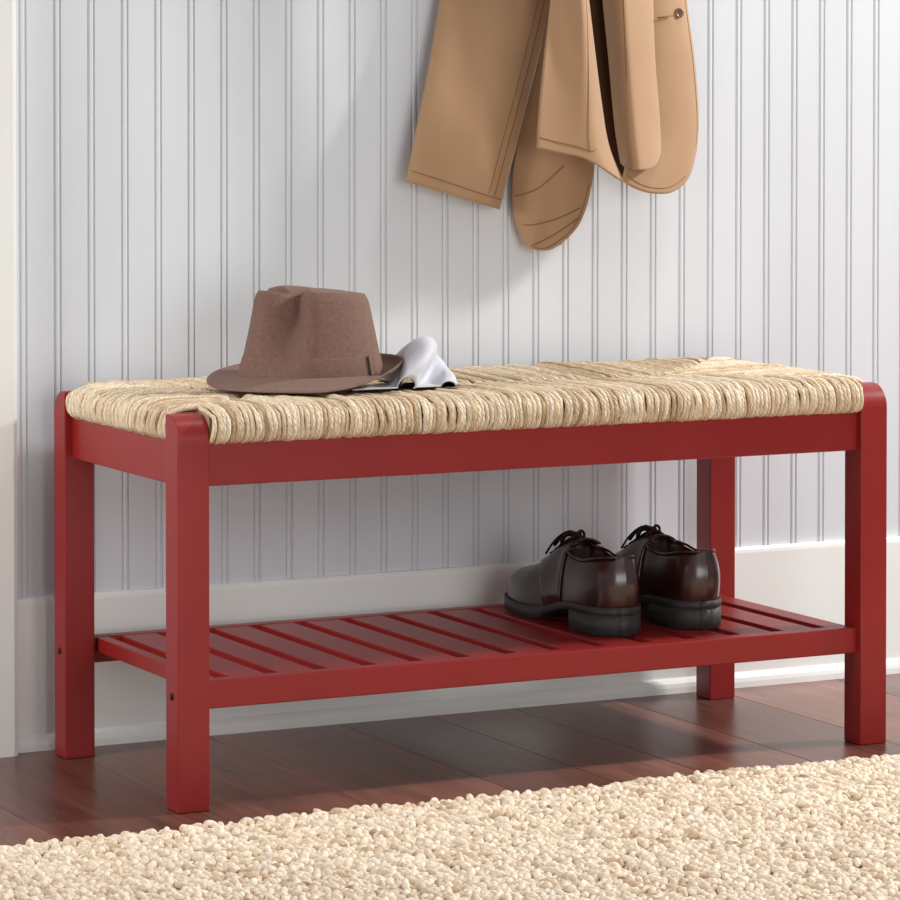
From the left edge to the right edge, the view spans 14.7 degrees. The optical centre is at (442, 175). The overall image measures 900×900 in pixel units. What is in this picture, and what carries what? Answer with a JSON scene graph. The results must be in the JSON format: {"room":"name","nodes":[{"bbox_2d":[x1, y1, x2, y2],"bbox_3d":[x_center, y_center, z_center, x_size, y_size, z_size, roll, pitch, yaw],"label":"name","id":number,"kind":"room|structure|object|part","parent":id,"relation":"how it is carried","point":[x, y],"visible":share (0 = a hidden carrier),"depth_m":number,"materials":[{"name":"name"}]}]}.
{"room":"entryway","nodes":[
{"label":"entryway","id":0,"kind":"room"},
{"bbox_2d":[0,673,899,845],"bbox_3d":[1.784,0.807,2.560,6.800,0.060,5.475,-1,2,-27],"label":"floor","id":1,"kind":"structure","parent":0,"point":[45,796],"depth_m":4.38,"materials":[{"name":"brown wood"}]},
{"bbox_2d":[0,754,899,899],"bbox_3d":[0.347,0.738,3.625,2.309,0.025,1.093,-1,2,-27],"label":"jute rug","id":2,"kind":"object","parent":1,"relation":"on","point":[827,829],"visible":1,"depth_m":3.78,"materials":[{"name":"beige carpet"}]},
{"bbox_2d":[54,356,886,813],"bbox_3d":[0.040,0.493,4.436,0.988,0.475,0.437,-1,2,-27],"label":"bench","id":3,"kind":"object","parent":1,"relation":"on","point":[188,435],"visible":0.88,"depth_m":4.32,"materials":[{"name":"red paint"}]},
{"bbox_3d":[-0.464,0.501,4.391,0.040,0.462,0.039,-1,2,-27],"label":"leg","id":4,"kind":"part","parent":3,"relation":"part of","materials":[{"name":"red paint"}]},
{"bbox_3d":[-0.379,0.332,4.221,0.020,0.052,0.334,-1,2,-27],"label":"apron rail","id":5,"kind":"part","parent":3,"relation":"part of","materials":[{"name":"red paint"}]},
{"bbox_3d":[-0.297,0.509,4.060,0.040,0.462,0.039,-1,2,-27],"label":"leg","id":6,"kind":"part","parent":3,"relation":"part of","materials":[{"name":"red paint"}]},
{"bbox_3d":[-0.043,0.593,4.604,0.904,0.033,0.020,-1,2,-27],"label":"shelf rail","id":7,"kind":"part","parent":3,"relation":"part of","materials":[{"name":"red paint"}]},
{"bbox_2d":[206,285,402,392],"bbox_3d":[-0.168,0.198,4.297,0.248,0.121,0.243,-1,2,-27],"label":"hat","id":8,"kind":"object","parent":3,"relation":"on","point":[301,339],"visible":1,"depth_m":4.24,"materials":[{"name":"fabric"}]},
{"bbox_3d":[-0.163,0.192,4.302,0.188,0.109,0.160,-1,2,-27],"label":"crown","id":9,"kind":"part","parent":8,"relation":"part of","materials":[{"name":"fabric"}]},
{"bbox_2d":[352,336,456,391],"bbox_3d":[-0.060,0.231,4.328,0.182,0.059,0.144,-1,2,-27],"label":"scarf","id":10,"kind":"object","parent":3,"relation":"on","point":[421,363],"visible":0.98,"depth_m":4.30,"materials":[{"name":"grey fabric"}]},
{"bbox_3d":[0.041,0.281,4.431,0.987,0.051,0.434,-1,2,-27],"label":"rush seat","id":11,"kind":"part","parent":3,"relation":"part of","materials":[{"name":"beige wicker"}]},
{"bbox_3d":[0.123,0.601,4.275,0.904,0.033,0.020,-1,2,-27],"label":"shelf rail","id":12,"kind":"part","parent":3,"relation":"part of","materials":[{"name":"red paint"}]},
{"bbox_3d":[0.123,0.331,4.269,0.904,0.052,0.020,-1,2,-27],"label":"apron rail","id":13,"kind":"part","parent":3,"relation":"part of","materials":[{"name":"red paint"}]},
{"bbox_2d":[504,529,640,636],"bbox_3d":[0.173,0.519,4.529,0.109,0.118,0.300,-1,2,-25],"label":"shoe","id":14,"kind":"object","parent":3,"relation":"on","point":[597,590],"visible":1,"depth_m":4.44,"materials":[{"name":"leather"}]},
{"bbox_2d":[616,524,720,629],"bbox_3d":[0.270,0.518,4.583,0.109,0.118,0.300,-1,2,-26],"label":"shoe","id":15,"kind":"object","parent":3,"relation":"on","point":[679,588],"visible":0.73,"depth_m":4.47,"materials":[{"name":"leather"}]},
{"bbox_3d":[0.377,0.490,4.814,0.040,0.462,0.039,-1,2,-27],"label":"leg","id":16,"kind":"part","parent":3,"relation":"part of","materials":[{"name":"red paint"}]},
{"bbox_3d":[0.544,0.499,4.483,0.040,0.462,0.039,-1,2,-27],"label":"leg","id":17,"kind":"part","parent":3,"relation":"part of","materials":[{"name":"red paint"}]},
{"bbox_2d":[16,0,899,596],"bbox_3d":[0.543,-0.533,4.990,6.800,2.500,0.080,-1,2,-27],"label":"wall","id":18,"kind":"structure","parent":0,"point":[178,162],"depth_m":4.66,"materials":[{"name":"paint"}]},
{"bbox_2d":[0,0,17,757],"bbox_3d":[-0.598,-0.467,4.347,0.132,2.400,0.044,-1,2,-27],"label":"trim","id":19,"kind":"structure","parent":18,"relation":"attached to","point":[8,245],"depth_m":4.38,"materials":[{"name":"white paint"}]},
{"bbox_2d":[18,536,899,752],"bbox_3d":[1.483,0.608,5.437,4.544,0.196,0.018,-1,2,-27],"label":"baseboard","id":20,"kind":"structure","parent":18,"relation":"attached to","point":[807,578],"depth_m":4.64,"materials":[{"name":"white paint"}]},
{"bbox_2d":[405,0,698,250],"bbox_3d":[0.162,-0.292,4.682,0.438,0.790,0.127,-1,2,-27],"label":"coat","id":21,"kind":"object","parent":18,"relation":"hanging from","point":[572,87],"visible":1,"depth_m":4.68,"materials":[{"name":"brown fabric"}]},
{"bbox_3d":[0.160,-0.171,4.732,0.139,0.546,0.029,-1,2,-27],"label":"panel","id":22,"kind":"part","parent":21,"relation":"part of","materials":[{"name":"brown fabric"}]},
{"bbox_3d":[0.189,-0.211,4.649,0.143,0.443,0.027,-1,2,-37],"label":"panel","id":23,"kind":"part","parent":21,"relation":"part of","materials":[{"name":"brown fabric"}]},
{"bbox_3d":[0.298,-0.209,4.747,0.142,0.470,0.022,-1,2,-38],"label":"panel","id":24,"kind":"part","parent":21,"relation":"part of","materials":[{"name":"brown fabric"}]}
]}

